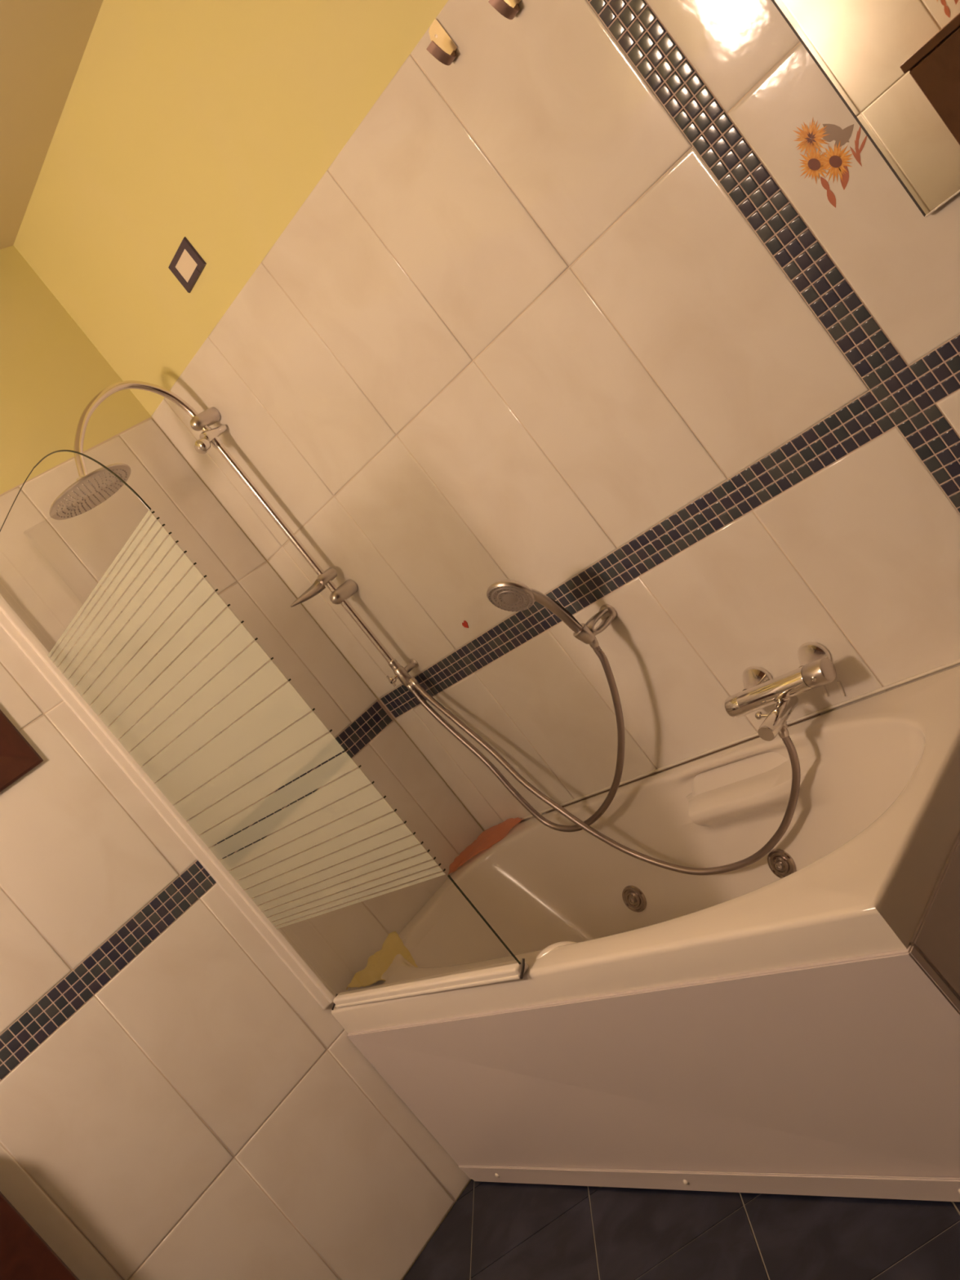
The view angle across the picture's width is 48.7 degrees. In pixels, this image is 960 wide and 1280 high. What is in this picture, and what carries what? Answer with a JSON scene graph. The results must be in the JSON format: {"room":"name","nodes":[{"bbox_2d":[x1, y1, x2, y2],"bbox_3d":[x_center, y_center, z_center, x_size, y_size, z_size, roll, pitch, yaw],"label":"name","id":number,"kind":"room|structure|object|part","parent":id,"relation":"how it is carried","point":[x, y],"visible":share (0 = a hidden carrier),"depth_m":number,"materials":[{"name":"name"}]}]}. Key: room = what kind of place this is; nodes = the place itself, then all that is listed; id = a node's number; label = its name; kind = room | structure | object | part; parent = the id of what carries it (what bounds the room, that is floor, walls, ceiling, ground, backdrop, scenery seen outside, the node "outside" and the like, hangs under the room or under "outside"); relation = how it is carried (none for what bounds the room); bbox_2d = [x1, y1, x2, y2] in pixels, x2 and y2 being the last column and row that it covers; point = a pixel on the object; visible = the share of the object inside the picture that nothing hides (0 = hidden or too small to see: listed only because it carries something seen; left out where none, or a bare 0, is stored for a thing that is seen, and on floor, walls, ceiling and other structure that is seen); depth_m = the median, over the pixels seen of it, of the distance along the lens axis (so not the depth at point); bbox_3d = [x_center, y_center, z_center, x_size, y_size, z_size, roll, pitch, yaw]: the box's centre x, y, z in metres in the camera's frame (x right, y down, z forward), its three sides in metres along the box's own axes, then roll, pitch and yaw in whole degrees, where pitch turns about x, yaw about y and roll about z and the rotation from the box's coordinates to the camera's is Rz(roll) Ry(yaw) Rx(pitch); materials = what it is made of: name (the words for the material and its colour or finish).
{"room":"bathroom","nodes":[
{"label":"bathroom","id":0,"kind":"room"},
{"bbox_2d":[0,0,102,249],"bbox_3d":[-1.064,-1.079,0.993,2.450,0.198,3.500,-43,7,-39],"label":"ceiling","id":1,"kind":"structure","parent":0,"point":[43,43],"depth_m":2.40,"materials":[{"name":"paint"}]},
{"bbox_2d":[0,244,484,1279],"bbox_3d":[-1.136,0.571,2.429,2.450,2.950,0.104,-43,7,-39],"label":"wall","id":2,"kind":"structure","parent":0,"point":[201,1115],"depth_m":2.60,"materials":[{"name":"beige tile"}]},
{"bbox_2d":[0,709,43,791],"bbox_3d":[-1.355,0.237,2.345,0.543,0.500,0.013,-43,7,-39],"label":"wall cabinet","id":3,"kind":"object","parent":2,"relation":"attached to","point":[18,757],"visible":1,"depth_m":2.51,"materials":[{"name":"brown wood"}]},
{"bbox_2d":[0,699,394,1080],"bbox_3d":[-0.848,0.730,2.498,2.000,0.074,0.005,-43,7,-39],"label":"trim","id":4,"kind":"structure","parent":2,"relation":"attached to","point":[23,1037],"depth_m":2.50,"materials":[{"name":"black tile"}]},
{"bbox_2d":[13,0,959,830],"bbox_3d":[0.458,-0.619,1.862,0.104,2.948,3.500,-43,7,-39],"label":"wall","id":5,"kind":"structure","parent":0,"point":[473,322],"depth_m":2.17,"materials":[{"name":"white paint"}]},
{"bbox_2d":[168,236,206,293],"bbox_3d":[-0.719,-0.917,2.597,0.006,0.081,0.120,-43,7,-39],"label":"cover plate","id":6,"kind":"object","parent":5,"relation":"attached to","point":[187,264],"visible":1,"depth_m":2.59,"materials":[{"name":"grey plastic"}]},
{"bbox_2d":[48,380,418,686],"bbox_3d":[-0.643,-0.191,2.692,0.555,1.077,0.221,-43,7,-39],"label":"shower column","id":7,"kind":"structure","parent":5,"relation":"attached to","point":[91,490],"depth_m":2.79,"materials":[{"name":"silver metal"}]},
{"bbox_3d":[-0.899,-0.550,2.676,0.024,0.197,0.400,-32,8,48],"label":"shower arm","id":8,"kind":"part","parent":7,"relation":"part of","materials":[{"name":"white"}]},
{"bbox_3d":[-0.728,-0.512,2.790,0.037,0.039,0.039,-43,7,-39],"label":"slider knob","id":9,"kind":"part","parent":7,"relation":"part of","materials":[{"name":"silver metal"}]},
{"bbox_3d":[-0.463,-0.121,2.821,0.119,0.036,0.013,-42,6,-32],"label":"lever","id":10,"kind":"part","parent":7,"relation":"part of","materials":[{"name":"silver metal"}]},
{"bbox_3d":[-0.235,0.106,2.878,0.027,0.021,0.021,-41,6,-25],"label":"diverter knob","id":11,"kind":"part","parent":7,"relation":"part of","materials":[{"name":"silver metal"}]},
{"bbox_2d":[409,676,800,875],"bbox_3d":[0.271,0.268,2.496,0.090,0.754,1.014,-42,6,-35],"label":"shower hose","id":12,"kind":"object","parent":7,"relation":"hanging from","point":[783,733],"visible":1,"depth_m":2.53,"materials":[{"name":"silver metal"}]},
{"bbox_2d":[426,18,457,65],"bbox_3d":[-0.076,-1.052,1.873,0.039,0.072,0.037,-43,7,-39],"label":"wall hook","id":13,"kind":"object","parent":5,"relation":"attached to","point":[442,46],"visible":1,"depth_m":1.88,"materials":[{"name":"silver metal"}]},
{"bbox_3d":[-0.066,-1.039,1.874,0.039,0.041,0.019,-43,7,-39],"label":"hook arm","id":14,"kind":"part","parent":13,"relation":"part of","materials":[{"name":"brown metal"}]},
{"bbox_2d":[462,620,468,627],"bbox_3d":[-0.037,-0.039,2.708,0.002,0.022,0.020,-43,7,-39],"label":"sticker","id":15,"kind":"object","parent":5,"relation":"attached to","point":[464,624],"visible":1,"depth_m":2.71,"materials":[{"name":"red"}]},
{"bbox_2d":[488,0,521,19],"bbox_3d":[0.032,-1.068,1.761,0.039,0.072,0.037,-43,7,-39],"label":"wall hook","id":16,"kind":"object","parent":5,"relation":"attached to","point":[508,9],"visible":1,"depth_m":1.76,"materials":[{"name":"silver metal"}]},
{"bbox_3d":[0.040,-1.081,1.772,0.002,0.062,0.037,-43,7,-39],"label":"plate","id":17,"kind":"part","parent":16,"relation":"part of","materials":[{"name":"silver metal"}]},
{"bbox_2d":[573,604,617,644],"bbox_3d":[0.254,-0.032,2.354,0.123,0.048,0.043,-43,7,-39],"label":"holder","id":18,"kind":"object","parent":5,"relation":"attached to","point":[587,634],"visible":0.99,"depth_m":2.34,"materials":[{"name":"grey metal"}]},
{"bbox_2d":[406,636,625,831],"bbox_3d":[0.139,0.234,2.617,0.069,0.543,0.727,-42,7,-36],"label":"shower hose","id":19,"kind":"object","parent":18,"relation":"hanging from","point":[594,644],"visible":0.99,"depth_m":2.64,"materials":[{"name":"silver metal"}]},
{"bbox_2d":[486,579,595,639],"bbox_3d":[0.138,-0.057,2.286,0.151,0.244,0.103,-43,7,-39],"label":"shower","id":20,"kind":"object","parent":18,"relation":"in","point":[509,595],"visible":0.99,"depth_m":2.26,"materials":[{"name":"grey metal"}]},
{"bbox_3d":[0.169,-0.054,2.305,0.095,0.197,0.030,-43,7,-39],"label":"handle","id":21,"kind":"part","parent":20,"relation":"part of","materials":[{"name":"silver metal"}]},
{"bbox_3d":[0.286,-0.058,2.388,0.016,0.043,0.043,-43,7,-39],"label":"wall plate","id":22,"kind":"part","parent":18,"relation":"part of","materials":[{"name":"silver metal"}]},
{"bbox_2d":[379,334,959,718],"bbox_3d":[0.303,-0.156,2.309,0.006,0.074,2.131,-43,7,-39],"label":"trim","id":23,"kind":"structure","parent":5,"relation":"attached to","point":[864,419],"depth_m":2.10,"materials":[{"name":"black tile"}]},
{"bbox_2d":[520,658,959,821],"bbox_3d":[0.474,0.291,2.519,0.008,0.008,1.650,-43,7,-39],"label":"trim","id":24,"kind":"structure","parent":5,"relation":"attached to","point":[957,661],"depth_m":2.32,"materials":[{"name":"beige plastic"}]},
{"bbox_2d":[587,0,959,512],"bbox_3d":[0.529,-0.614,1.724,0.006,1.479,0.074,-43,7,-39],"label":"trim","id":25,"kind":"structure","parent":5,"relation":"attached to","point":[633,24],"depth_m":1.72,"materials":[{"name":"black tile"}]},
{"bbox_2d":[724,641,835,741],"bbox_3d":[0.598,0.117,2.125,0.178,0.111,0.258,-43,7,-39],"label":"mixer","id":26,"kind":"object","parent":5,"relation":"attached to","point":[815,669],"visible":1,"depth_m":2.10,"materials":[{"name":"silver metal"}]},
{"bbox_3d":[0.541,0.136,2.219,0.049,0.049,0.040,-43,7,-39],"label":"flow knob","id":27,"kind":"part","parent":26,"relation":"part of","materials":[{"name":"silver metal"}]},
{"bbox_3d":[0.573,0.151,2.139,0.017,0.022,0.037,-43,7,-39],"label":"diverter pull","id":28,"kind":"part","parent":26,"relation":"part of","materials":[{"name":"silver metal"}]},
{"bbox_3d":[0.596,0.152,2.114,0.126,0.036,0.036,-43,7,-39],"label":"spout","id":29,"kind":"part","parent":26,"relation":"part of","materials":[{"name":"silver metal"}]},
{"bbox_3d":[0.657,0.064,2.053,0.049,0.049,0.046,-43,7,-39],"label":"temperature knob","id":30,"kind":"part","parent":26,"relation":"part of","materials":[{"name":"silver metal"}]},
{"bbox_2d":[804,132,816,144],"bbox_3d":[0.505,-0.765,1.616,0.001,0.020,0.019,-43,7,-39],"label":"print","id":31,"kind":"object","parent":5,"relation":"attached to","point":[810,135],"depth_m":1.62},
{"bbox_2d":[800,126,821,150],"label":"print","id":32,"kind":"object","parent":5,"relation":"attached to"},
{"bbox_2d":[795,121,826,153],"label":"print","id":33,"kind":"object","parent":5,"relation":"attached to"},
{"bbox_2d":[793,118,829,155],"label":"print","id":34,"kind":"object","parent":5,"relation":"attached to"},
{"bbox_2d":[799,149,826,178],"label":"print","id":35,"kind":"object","parent":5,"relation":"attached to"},
{"bbox_2d":[808,158,820,170],"bbox_3d":[0.515,-0.733,1.633,0.001,0.020,0.018,-43,7,-39],"label":"print","id":36,"kind":"object","parent":5,"relation":"attached to","point":[814,164],"depth_m":1.63},
{"bbox_2d":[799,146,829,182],"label":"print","id":37,"kind":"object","parent":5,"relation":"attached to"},
{"bbox_2d":[805,154,825,174],"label":"print","id":38,"kind":"object","parent":5,"relation":"attached to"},
{"bbox_2d":[820,176,829,190],"bbox_3d":[0.534,-0.705,1.640,0.001,0.028,0.010,-43,7,-39],"label":"print","id":39,"kind":"object","parent":5,"relation":"attached to","point":[824,184],"depth_m":1.64},
{"bbox_2d":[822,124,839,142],"bbox_3d":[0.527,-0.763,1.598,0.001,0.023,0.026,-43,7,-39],"label":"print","id":40,"kind":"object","parent":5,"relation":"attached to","point":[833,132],"depth_m":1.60},
{"bbox_2d":[826,187,835,207],"bbox_3d":[0.545,-0.686,1.645,0.001,0.033,0.013,-43,7,-39],"label":"print","id":41,"kind":"object","parent":5,"relation":"attached to","point":[831,197],"depth_m":1.64},
{"bbox_2d":[821,680,844,697],"bbox_3d":[0.713,0.099,2.143,0.004,0.047,0.052,-43,7,-39],"label":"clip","id":42,"kind":"object","parent":5,"relation":"attached to","point":[838,682],"visible":0.79,"depth_m":2.13,"materials":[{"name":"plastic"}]},
{"bbox_2d":[817,142,853,182],"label":"print","id":43,"kind":"object","parent":5,"relation":"attached to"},
{"bbox_2d":[823,151,847,172],"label":"print","id":44,"kind":"object","parent":5,"relation":"attached to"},
{"bbox_2d":[829,155,842,168],"bbox_3d":[0.541,-0.728,1.613,0.001,0.020,0.018,-43,7,-39],"label":"print","id":45,"kind":"object","parent":5,"relation":"attached to","point":[835,161],"depth_m":1.61},
{"bbox_2d":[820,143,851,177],"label":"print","id":46,"kind":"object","parent":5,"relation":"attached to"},
{"bbox_2d":[822,124,848,142],"bbox_3d":[0.535,-0.761,1.592,0.001,0.047,0.022,-43,7,-39],"label":"print","id":47,"kind":"object","parent":5,"relation":"attached to","point":[838,128],"depth_m":1.59},
{"bbox_2d":[840,165,848,189],"bbox_3d":[0.556,-0.707,1.617,0.001,0.031,0.025,-43,7,-39],"label":"print","id":48,"kind":"object","parent":5,"relation":"attached to","point":[845,176],"depth_m":1.62},
{"bbox_2d":[835,124,853,148],"bbox_3d":[0.545,-0.754,1.589,0.001,0.018,0.044,-43,7,-39],"label":"print","id":49,"kind":"object","parent":5,"relation":"attached to","point":[845,135],"depth_m":1.59},
{"bbox_2d":[849,146,862,166],"bbox_3d":[0.565,-0.727,1.593,0.001,0.036,0.005,-43,7,-39],"label":"print","id":50,"kind":"object","parent":5,"relation":"attached to","point":[855,154],"depth_m":1.59},
{"bbox_2d":[854,140,860,160],"bbox_3d":[0.566,-0.732,1.588,0.001,0.034,0.013,-43,7,-39],"label":"print","id":51,"kind":"object","parent":5,"relation":"attached to","point":[857,150],"depth_m":1.59},
{"bbox_2d":[854,126,861,149],"bbox_3d":[0.563,-0.749,1.577,0.001,0.023,0.028,-43,7,-39],"label":"print","id":52,"kind":"object","parent":5,"relation":"attached to","point":[859,131],"depth_m":1.58},
{"bbox_2d":[858,135,866,153],"bbox_3d":[0.570,-0.737,1.580,0.001,0.017,0.032,-43,7,-39],"label":"print","id":53,"kind":"object","parent":5,"relation":"attached to","point":[862,145],"depth_m":1.58},
{"bbox_2d":[771,0,959,217],"bbox_3d":[0.589,-1.048,1.293,0.014,0.798,0.636,-43,7,-39],"label":"wall mirror","id":54,"kind":"object","parent":5,"relation":"attached to","point":[894,64],"visible":1,"depth_m":1.51,"materials":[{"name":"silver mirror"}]},
{"bbox_2d":[402,1178,959,1279],"bbox_3d":[0.665,1.112,1.249,2.450,0.102,3.500,-43,7,-39],"label":"floor","id":55,"kind":"structure","parent":0,"point":[493,1230],"depth_m":2.07,"materials":[{"name":"grey tile"}]},
{"bbox_2d":[0,1191,79,1279],"bbox_3d":[-0.875,1.531,2.015,0.488,1.001,0.167,-43,7,-39],"label":"base cabinet","id":56,"kind":"object","parent":55,"relation":"on","point":[24,1255],"visible":1,"depth_m":2.08,"materials":[{"name":"brown wood"}]},
{"bbox_2d":[331,665,959,1201],"bbox_3d":[0.448,0.711,2.320,0.721,0.592,1.683,-43,7,-39],"label":"bathtub","id":57,"kind":"object","parent":55,"relation":"on","point":[787,1021],"visible":0.93,"depth_m":2.02,"materials":[{"name":"beige plastic"}]},
{"bbox_2d":[0,449,528,1010],"bbox_3d":[-0.579,0.249,2.330,0.048,1.404,0.868,-43,7,-39],"label":"screen","id":58,"kind":"object","parent":57,"relation":"on","point":[285,706],"visible":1,"depth_m":2.31,"materials":[{"name":"clear glass"}]},
{"bbox_3d":[-0.140,0.780,2.385,0.035,0.023,0.821,-43,7,-39],"label":"rail","id":59,"kind":"part","parent":58,"relation":"part of","materials":[{"name":"beige plastic"}]},
{"bbox_2d":[346,931,417,990],"bbox_3d":[-0.235,0.844,2.720,0.179,0.106,0.167,-43,7,-39],"label":"cleaning cloth","id":60,"kind":"object","parent":57,"relation":"on","point":[378,963],"visible":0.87,"depth_m":2.73,"materials":[{"name":"yellow"}]},
{"bbox_2d":[447,817,524,875],"bbox_3d":[0.013,0.585,3.022,0.186,0.022,0.211,-43,7,-39],"label":"plastic sheet","id":61,"kind":"object","parent":57,"relation":"on","point":[491,836],"visible":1,"depth_m":3.05,"materials":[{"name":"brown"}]},
{"bbox_2d":[331,665,959,1032],"bbox_3d":[0.396,0.643,2.317,0.712,0.412,1.675,-43,7,-39],"label":"basin","id":62,"kind":"object","parent":57,"relation":"in","point":[850,922],"depth_m":2.02,"materials":[{"name":"beige plastic"}]},
{"bbox_3d":[0.286,0.914,2.116,1.681,0.510,0.049,-32,8,48],"label":"panel","id":63,"kind":"part","parent":57,"relation":"part of","materials":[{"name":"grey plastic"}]},
{"bbox_3d":[0.940,0.447,1.700,0.661,0.510,0.016,-43,7,-39],"label":"panel","id":64,"kind":"part","parent":57,"relation":"part of","materials":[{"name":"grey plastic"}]}
]}

